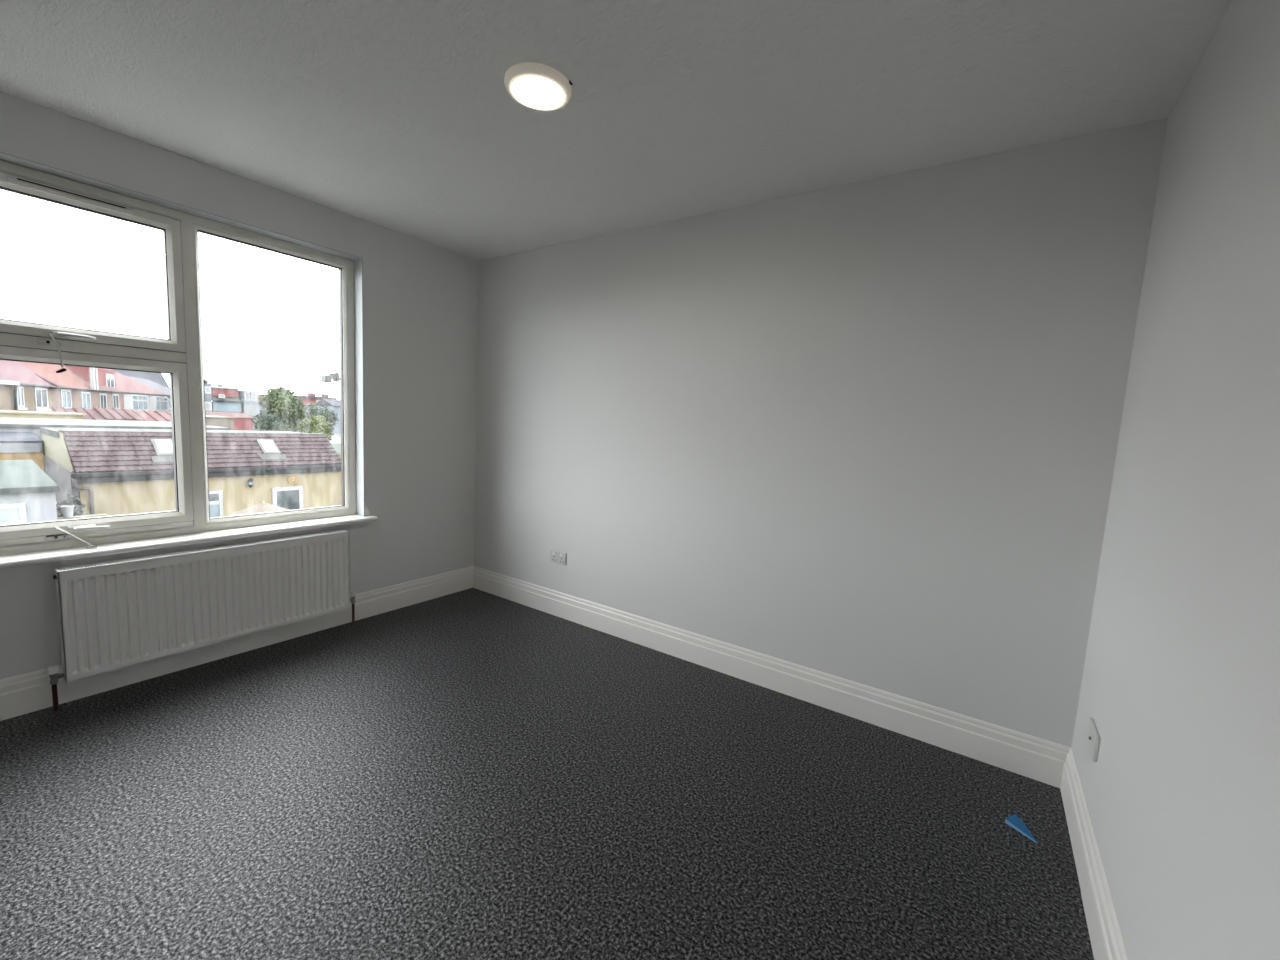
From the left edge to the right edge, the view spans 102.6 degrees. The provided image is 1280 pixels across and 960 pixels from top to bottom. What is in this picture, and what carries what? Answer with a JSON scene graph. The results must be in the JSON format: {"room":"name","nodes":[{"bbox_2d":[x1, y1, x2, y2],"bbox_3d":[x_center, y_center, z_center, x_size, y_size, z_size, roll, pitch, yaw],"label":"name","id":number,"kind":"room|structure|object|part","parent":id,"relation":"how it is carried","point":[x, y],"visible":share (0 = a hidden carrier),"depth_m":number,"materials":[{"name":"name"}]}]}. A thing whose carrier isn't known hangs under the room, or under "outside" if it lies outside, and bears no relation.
{"room":"empty bedroom","nodes":[
{"label":"empty bedroom","id":0,"kind":"room"},
{"bbox_2d":[0,91,478,678],"bbox_3d":[-2.434,-0.305,2.478,0.280,2.770,3.750,7,8,34],"label":"wall","id":1,"kind":"structure","parent":0,"point":[420,298],"depth_m":3.31,"materials":[{"name":"white paint"}]},
{"bbox_2d":[0,152,376,568],"bbox_3d":[-2.263,-0.501,2.548,0.224,1.630,1.813,7,8,34],"label":"window","id":2,"kind":"structure","parent":1,"relation":"in","point":[180,356],"depth_m":2.53,"materials":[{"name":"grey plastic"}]},
{"bbox_3d":[-2.492,-0.630,2.226,0.012,0.020,0.085,7,8,34],"label":"handle","id":3,"kind":"part","parent":2,"relation":"part of","materials":[{"name":"white plastic"}]},
{"bbox_2d":[16,179,126,213],"bbox_3d":[-2.433,-1.216,2.204,0.013,0.026,0.323,7,8,34],"label":"vent","id":4,"kind":"object","parent":2,"relation":"attached to","point":[23,185],"depth_m":2.20,"materials":[{"name":"beige plastic"}]},
{"bbox_3d":[-2.460,-0.630,2.237,0.024,0.016,0.117,9,8,42],"label":"handle","id":5,"kind":"part","parent":2,"relation":"part of","materials":[{"name":"white plastic"}]},
{"bbox_3d":[-2.531,0.217,2.325,0.012,0.020,0.085,7,8,34],"label":"handle","id":6,"kind":"part","parent":2,"relation":"part of","materials":[{"name":"white plastic"}]},
{"bbox_3d":[-2.500,0.218,2.336,0.024,0.016,0.117,9,8,42],"label":"handle","id":7,"kind":"part","parent":2,"relation":"part of","materials":[{"name":"white plastic"}]},
{"bbox_3d":[-2.508,-0.928,2.204,0.054,0.630,0.828,7,8,34],"label":"sash","id":8,"kind":"part","parent":2,"relation":"part of","materials":[{"name":"beige plastic"}]},
{"bbox_3d":[-2.585,0.252,2.339,0.060,0.034,0.836,7,8,34],"label":"frame rail","id":9,"kind":"part","parent":2,"relation":"part of","materials":[{"name":"beige plastic"}]},
{"bbox_3d":[-2.548,-0.163,2.288,0.054,0.803,0.828,7,8,34],"label":"sash","id":10,"kind":"part","parent":2,"relation":"part of","materials":[{"name":"beige plastic"}]},
{"bbox_3d":[-2.288,0.297,2.624,0.184,0.027,1.813,7,8,34],"label":"sill","id":11,"kind":"part","parent":2,"relation":"part of","materials":[{"name":"white"}]},
{"bbox_2d":[47,529,355,710],"bbox_3d":[-2.168,0.648,2.707,0.102,0.614,1.287,7,8,34],"label":"radiator","id":12,"kind":"object","parent":1,"relation":"attached to","point":[115,614],"visible":1,"depth_m":2.53,"materials":[{"name":"white metal"}]},
{"bbox_3d":[-2.486,0.625,2.204,0.072,0.488,0.010,7,8,34],"label":"panel","id":13,"kind":"part","parent":12,"relation":"part of","materials":[{"name":"white metal"}]},
{"bbox_2d":[56,529,346,571],"bbox_3d":[-2.141,0.348,2.661,0.067,0.005,1.179,7,8,34],"label":"grille","id":14,"kind":"object","parent":12,"relation":"attached to","point":[101,566],"depth_m":2.55,"materials":[{"name":"white metal"}]},
{"bbox_3d":[-1.823,0.552,3.174,0.072,0.488,0.010,7,8,34],"label":"panel","id":15,"kind":"part","parent":12,"relation":"part of","materials":[{"name":"white metal"}]},
{"bbox_2d":[0,566,473,720],"bbox_3d":[-2.372,0.881,2.523,0.018,0.171,3.750,7,8,34],"label":"baseboard","id":16,"kind":"structure","parent":1,"relation":"attached to","point":[29,692],"depth_m":2.69,"materials":[{"name":"white wood"}]},
{"bbox_2d":[321,372,339,398],"bbox_3d":[-1.907,-0.704,4.188,1.215,0.269,0.194,1,7,-16],"label":"bracket","id":17,"kind":"object","parent":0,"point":[334,376],"visible":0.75,"depth_m":3.98,"materials":[{"name":"grey metal"}]},
{"bbox_2d":[0,588,1093,959],"bbox_3d":[-0.874,1.214,1.525,3.668,0.120,3.750,7,8,34],"label":"floor","id":18,"kind":"structure","parent":0,"point":[472,773],"depth_m":1.75,"materials":[{"name":"grey carpet"}]},
{"bbox_2d":[1005,814,1036,842],"bbox_3d":[1.359,1.227,1.807,0.060,0.016,0.102,0,7,-28],"label":"wedge","id":19,"kind":"object","parent":18,"relation":"on","point":[1013,821],"visible":1,"depth_m":1.81,"materials":[{"name":"blue plastic"}]},
{"bbox_2d":[0,0,1231,260],"bbox_3d":[-0.740,-1.396,1.238,3.668,0.161,3.750,7,8,34],"label":"ceiling","id":20,"kind":"structure","parent":0,"point":[401,116],"depth_m":1.77,"materials":[{"name":"white paint"}]},
{"bbox_2d":[504,62,571,110],"bbox_3d":[-0.351,-1.348,1.769,0.228,0.030,0.228,7,8,34],"label":"ceiling light","id":21,"kind":"object","parent":20,"relation":"in","point":[536,86],"visible":1,"depth_m":1.73,"materials":[{"name":"white plastic"}]},
{"bbox_2d":[509,73,566,110],"bbox_3d":[-0.351,-1.343,1.769,0.199,0.020,0.199,7,8,34],"label":"diffuser","id":22,"kind":"object","parent":21,"relation":"attached to","point":[536,91],"depth_m":1.75,"materials":[{"name":"white plastic"}]},
{"bbox_2d":[474,118,1167,747],"bbox_3d":[0.238,-0.228,3.024,4.098,2.770,0.150,7,8,34],"label":"wall","id":23,"kind":"structure","parent":0,"point":[866,432],"depth_m":2.41,"materials":[{"name":"white paint"}]},
{"bbox_2d":[550,549,566,564],"bbox_3d":[-0.563,0.532,3.529,0.146,0.086,0.012,7,8,34],"label":"wall socket","id":24,"kind":"object","parent":23,"relation":"attached to","point":[558,557],"visible":1,"depth_m":3.52,"materials":[{"name":"grey plastic"}]},
{"bbox_2d":[473,566,1070,787],"bbox_3d":[0.184,0.955,3.047,3.668,0.171,0.018,7,8,34],"label":"baseboard","id":25,"kind":"structure","parent":23,"relation":"attached to","point":[1023,754],"depth_m":2.57,"materials":[{"name":"white wood"}]},
{"bbox_2d":[1072,0,1279,959],"bbox_3d":[0.768,0.096,0.320,0.150,2.770,3.750,7,8,34],"label":"wall","id":26,"kind":"structure","parent":0,"point":[1180,689],"depth_m":1.12,"materials":[{"name":"white paint"}]},
{"bbox_2d":[1086,717,1100,761],"bbox_3d":[1.508,0.863,1.709,0.016,0.086,0.148,7,8,34],"label":"socket","id":27,"kind":"object","parent":26,"relation":"attached to","point":[1093,738],"visible":1,"depth_m":1.68,"materials":[{"name":"grey plastic"}]},
{"bbox_2d":[1060,748,1127,959],"bbox_3d":[0.639,1.257,0.495,0.019,0.173,3.750,7,8,34],"label":"baseboard","id":28,"kind":"structure","parent":26,"relation":"attached to","point":[1106,939],"depth_m":1.51,"materials":[{"name":"white wood"}]},
{"label":"outside","id":29,"kind":"structure","parent":0,"visible":0},
{"bbox_2d":[298,430,340,441],"bbox_3d":[-105.489,-14.820,134.719,319.720,0.200,420.000,7,8,34],"label":"ground","id":30,"kind":"structure","parent":29,"point":[337,436],"depth_m":92.87,"materials":[{"name":"white"}]},
{"bbox_2d":[0,374,19,409],"bbox_3d":[-44.403,-5.173,29.139,9.200,9.900,9.480,-1,7,-31],"label":"house","id":31,"kind":"structure","parent":30,"relation":"on","point":[5,399],"depth_m":34.65,"materials":[{"name":"beige paint"}]},
{"bbox_2d":[0,432,44,471],"bbox_3d":[-22.236,0.650,13.956,2.090,3.910,7.760,7,8,34],"label":"roofed building","id":32,"kind":"structure","parent":30,"relation":"on","point":[13,445],"depth_m":16.17,"materials":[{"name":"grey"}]},
{"bbox_2d":[0,460,59,524],"bbox_3d":[-15.530,1.570,10.325,3.420,3.560,4.810,7,8,34],"label":"outbuilding","id":33,"kind":"structure","parent":30,"relation":"on","point":[27,493],"depth_m":11.06,"materials":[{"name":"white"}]},
{"bbox_3d":[-14.113,0.820,9.428,0.040,0.342,3.512,7,8,34],"label":"pane","id":34,"kind":"part","parent":33,"relation":"part of","materials":[{"name":"white glass"}]},
{"bbox_2d":[0,360,59,411],"bbox_3d":[-48.512,-6.121,35.850,9.200,9.900,6.330,-1,7,-31],"label":"house","id":35,"kind":"structure","parent":30,"relation":"on","point":[34,391],"depth_m":37.81,"materials":[{"name":"beige brick"}]},
{"bbox_3d":[-43.982,-5.903,36.304,0.040,1.326,0.946,-1,7,-31],"label":"pane","id":36,"kind":"part","parent":35,"relation":"part of","materials":[{"name":"white glass"}]},
{"bbox_3d":[-45.670,-6.232,39.062,0.040,1.406,1.846,-1,7,-31],"label":"pane","id":37,"kind":"part","parent":35,"relation":"part of","materials":[{"name":"white glass"}]},
{"bbox_3d":[-45.673,-5.353,39.185,0.140,0.158,2.350,-1,7,-31],"label":"window sill","id":38,"kind":"part","parent":35,"relation":"part of","materials":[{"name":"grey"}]},
{"bbox_2d":[0,410,85,418],"bbox_3d":[-33.535,-1.693,28.681,3.200,4.200,3.200,7,8,34],"label":"extension","id":39,"kind":"object","parent":30,"relation":"on","point":[3,413],"visible":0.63,"depth_m":27.76,"materials":[{"name":"beige paint"}]},
{"bbox_2d":[20,362,98,411],"bbox_3d":[-52.344,-7.000,42.060,9.150,9.900,8.330,-1,7,-31],"label":"house","id":40,"kind":"structure","parent":30,"relation":"on","point":[72,391],"depth_m":43.91,"materials":[{"name":"brick"}]},
{"bbox_3d":[-47.953,-6.734,42.790,0.040,1.456,1.746,-1,7,-31],"label":"pane","id":41,"kind":"part","parent":40,"relation":"part of","materials":[{"name":"white glass"}]},
{"bbox_3d":[-50.122,-7.134,46.336,0.040,1.456,1.796,-1,7,-31],"label":"pane","id":42,"kind":"part","parent":40,"relation":"part of","materials":[{"name":"white glass"}]},
{"bbox_2d":[56,490,91,516],"bbox_3d":[-14.588,1.673,13.133,0.853,2.840,0.829,-2,8,-37],"label":"shrub","id":43,"kind":"object","parent":30,"relation":"on","point":[68,501],"visible":0.16,"depth_m":13.02,"materials":[{"name":"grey plant"}]},
{"bbox_2d":[52,407,103,419],"bbox_3d":[-37.051,-2.548,33.900,3.220,4.400,1.850,7,8,34],"label":"lean to","id":44,"kind":"object","parent":30,"relation":"on","point":[91,414],"visible":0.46,"depth_m":33.97,"materials":[{"name":"red tile"}]},
{"bbox_2d":[57,513,107,519],"bbox_3d":[-13.925,2.028,12.775,0.200,2.280,1.000,7,8,34],"label":"wall","id":45,"kind":"structure","parent":30,"relation":"on","point":[105,514],"depth_m":12.68,"materials":[{"name":"yellow brick"}]},
{"bbox_2d":[60,505,74,517],"bbox_3d":[-13.956,0.768,12.495,0.238,0.280,0.232,7,8,34],"label":"plant pot","id":46,"kind":"object","parent":45,"relation":"on","point":[67,510],"visible":1,"depth_m":12.44,"materials":[{"name":"grey ceramic"}]},
{"bbox_2d":[64,365,125,418],"bbox_3d":[-56.517,-7.960,48.847,9.120,9.900,7.680,-1,7,-31],"label":"house","id":47,"kind":"structure","parent":30,"relation":"on","point":[108,395],"depth_m":50.22,"materials":[{"name":"brick"}]},
{"bbox_3d":[-52.301,-7.616,49.895,0.040,1.416,1.596,-1,7,-31],"label":"pane","id":48,"kind":"part","parent":47,"relation":"part of","materials":[{"name":"grey glass"}]},
{"bbox_3d":[-53.948,-10.028,52.148,0.040,1.210,2.060,-1,7,-31],"label":"pane","id":49,"kind":"part","parent":47,"relation":"part of","materials":[{"name":"white glass"}]},
{"bbox_3d":[-54.115,-8.045,52.857,0.040,1.436,1.596,-1,7,-31],"label":"pane","id":50,"kind":"part","parent":47,"relation":"part of","materials":[{"name":"grey glass"}]},
{"bbox_2d":[0,417,230,451],"bbox_3d":[-23.647,-0.184,19.705,6.800,4.170,10.950,7,8,34],"label":"block","id":51,"kind":"object","parent":30,"relation":"on","point":[33,425],"visible":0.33,"depth_m":19.64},
{"bbox_2d":[93,407,143,420],"bbox_3d":[-35.980,-2.705,35.462,3.220,4.480,1.850,7,8,34],"label":"lean to","id":52,"kind":"object","parent":30,"relation":"on","point":[106,413],"visible":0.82,"depth_m":35.08,"materials":[{"name":"red tile"}]},
{"bbox_2d":[99,368,168,411],"bbox_3d":[-63.182,-9.058,59.859,9.240,9.000,18.100,-1,7,-31],"label":"house","id":53,"kind":"structure","parent":30,"relation":"on","point":[138,396],"depth_m":60.23,"materials":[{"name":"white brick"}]},
{"bbox_3d":[-56.898,-8.816,58.397,0.040,1.480,5.150,-1,7,-31],"label":"bay glass","id":54,"kind":"part","parent":53,"relation":"part of","materials":[{"name":"white glass"}]},
{"bbox_3d":[-61.564,-9.893,66.017,0.040,1.480,4.750,-1,7,-31],"label":"bay glass","id":55,"kind":"part","parent":53,"relation":"part of","materials":[{"name":"grey glass"}]},
{"bbox_2d":[111,369,169,388],"bbox_3d":[-85.447,-13.496,86.186,9.800,9.800,7.800,7,8,34],"label":"house","id":56,"kind":"structure","parent":30,"relation":"on","point":[158,378],"depth_m":86.35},
{"bbox_2d":[127,376,170,411],"bbox_3d":[-70.951,-10.386,72.443,9.120,8.100,11.380,-1,7,-31],"label":"house","id":57,"kind":"structure","parent":30,"relation":"on","point":[147,382],"depth_m":71.48,"materials":[{"name":"grey stone"}]},
{"bbox_2d":[132,410,171,421],"bbox_3d":[-34.743,-2.800,37.280,3.220,4.400,2.450,7,8,34],"label":"lean to","id":58,"kind":"object","parent":30,"relation":"on","point":[154,415],"visible":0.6,"depth_m":36.79,"materials":[{"name":"red tile"}]},
{"bbox_2d":[40,427,340,517],"bbox_3d":[-15.584,0.348,18.466,4.830,4.205,7.240,7,8,34],"label":"outbuilding","id":59,"kind":"structure","parent":30,"relation":"on","point":[111,471],"depth_m":16.71,"materials":[{"name":"beige paint"}]},
{"bbox_3d":[-15.010,-1.053,16.197,0.530,0.398,0.380,7,8,34],"label":"pane","id":60,"kind":"part","parent":59,"relation":"part of","materials":[{"name":"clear glass"}]},
{"bbox_3d":[-14.146,0.578,16.882,0.030,0.260,0.440,7,8,34],"label":"pane","id":61,"kind":"part","parent":59,"relation":"part of","materials":[{"name":"grey glass"}]},
{"bbox_3d":[-14.198,1.576,16.992,0.030,1.550,0.440,7,8,34],"label":"pane","id":62,"kind":"part","parent":59,"relation":"part of","materials":[{"name":"glass"}]},
{"bbox_3d":[-14.178,1.524,16.975,0.050,2.340,0.620,7,8,34],"label":"door","id":63,"kind":"part","parent":59,"relation":"part of","materials":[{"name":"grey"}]},
{"bbox_2d":[248,478,252,487],"bbox_3d":[-13.422,0.107,17.660,0.166,0.340,0.206,-1,7,-33],"label":"wall lantern","id":64,"kind":"object","parent":59,"relation":"attached to","point":[250,481],"visible":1,"depth_m":17.59,"materials":[{"name":"black metal"}]},
{"bbox_3d":[-13.422,-1.227,18.521,0.530,0.398,0.380,7,8,34],"label":"pane","id":65,"kind":"part","parent":59,"relation":"part of","materials":[{"name":"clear glass"}]},
{"bbox_3d":[-12.912,0.926,18.789,0.040,1.204,0.834,7,8,34],"label":"pane","id":66,"kind":"part","parent":59,"relation":"part of","materials":[{"name":"grey glass"}]},
{"bbox_2d":[288,475,297,483],"bbox_3d":[-12.737,-0.004,18.812,0.070,0.330,0.330,7,8,34],"label":"wall plaque","id":67,"kind":"object","parent":59,"relation":"attached to","point":[292,479],"visible":1,"depth_m":18.79,"materials":[{"name":"brown"}]},
{"bbox_2d":[204,384,211,411],"bbox_3d":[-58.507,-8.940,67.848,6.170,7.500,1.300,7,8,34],"label":"house","id":68,"kind":"structure","parent":30,"relation":"on","point":[208,389],"depth_m":66.19,"materials":[{"name":"grey paint"}]},
{"bbox_2d":[206,415,234,429],"bbox_3d":[-24.255,-1.367,28.858,3.580,4.460,1.400,7,8,34],"label":"shed","id":69,"kind":"object","parent":30,"relation":"on","point":[220,421],"visible":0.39,"depth_m":27.80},
{"bbox_2d":[211,386,241,412],"bbox_3d":[-58.212,-9.118,70.430,8.550,7.320,3.150,7,8,34],"label":"house","id":70,"kind":"structure","parent":30,"relation":"on","point":[224,399],"depth_m":68.18,"materials":[{"name":"red brick"}]},
{"bbox_2d":[205,411,252,429],"bbox_3d":[-49.389,-6.010,61.026,4.400,4.100,4.400,7,8,34],"label":"outbuilding","id":71,"kind":"structure","parent":30,"relation":"on","point":[242,421],"depth_m":60.77,"materials":[{"name":"brick"}]},
{"bbox_2d":[238,390,258,429],"bbox_3d":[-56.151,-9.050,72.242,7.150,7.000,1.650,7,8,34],"label":"house","id":72,"kind":"structure","parent":30,"relation":"on","point":[249,405],"depth_m":70.00,"materials":[{"name":"grey paint"}]},
{"bbox_2d":[227,501,289,515],"bbox_3d":[-10.905,1.841,14.884,1.515,2.500,1.515,7,8,34],"label":"parasol","id":73,"kind":"object","parent":30,"relation":"on","point":[262,507],"visible":0.34,"depth_m":14.52,"materials":[{"name":"fabric"}]},
{"bbox_2d":[257,394,268,414],"bbox_3d":[-82.354,-14.626,108.922,8.800,7.400,8.900,7,8,34],"label":"house","id":74,"kind":"structure","parent":30,"relation":"on","point":[258,395],"depth_m":106.97,"materials":[{"name":"white paint"}]},
{"bbox_2d":[251,408,276,430],"bbox_3d":[-26.318,-2.535,36.001,1.689,5.038,1.398,7,8,34],"label":"tree","id":75,"kind":"object","parent":30,"relation":"on","point":[267,423],"visible":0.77,"depth_m":35.60,"materials":[{"name":"green plant"}]},
{"bbox_2d":[253,384,306,431],"bbox_3d":[-27.626,-3.913,39.455,3.597,6.882,3.187,7,8,34],"label":"tree","id":76,"kind":"object","parent":30,"relation":"on","point":[287,409],"visible":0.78,"depth_m":38.55,"materials":[{"name":"green plant"}]},
{"bbox_2d":[297,415,333,440],"bbox_3d":[-24.229,-2.544,38.334,2.075,4.759,2.202,7,8,34],"label":"tree","id":77,"kind":"object","parent":30,"relation":"on","point":[319,424],"visible":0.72,"depth_m":37.93,"materials":[{"name":"green plant"}]},
{"bbox_2d":[295,393,336,429],"bbox_3d":[-75.813,-15.826,118.318,8.500,8.400,7.300,7,8,34],"label":"terrace","id":78,"kind":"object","parent":30,"relation":"on","point":[310,397],"visible":0.27,"depth_m":114.71,"materials":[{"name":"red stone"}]},
{"bbox_2d":[300,402,338,433],"bbox_3d":[-28.890,-4.116,46.047,3.081,5.721,2.958,1,7,-21],"label":"tree","id":79,"kind":"object","parent":30,"relation":"on","point":[315,411],"visible":0.23,"depth_m":45.83,"materials":[{"name":"green plant"}]},
{"bbox_2d":[314,399,340,432],"bbox_3d":[-64.651,-13.956,112.472,8.800,7.100,9.200,7,8,34],"label":"house","id":80,"kind":"structure","parent":30,"relation":"on","point":[333,404],"depth_m":107.57,"materials":[{"name":"grey paint"}]},
{"bbox_2d":[329,440,341,504],"bbox_3d":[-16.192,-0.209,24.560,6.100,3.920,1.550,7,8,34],"label":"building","id":81,"kind":"structure","parent":30,"relation":"on","point":[337,445],"depth_m":22.98,"materials":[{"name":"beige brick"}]}
]}

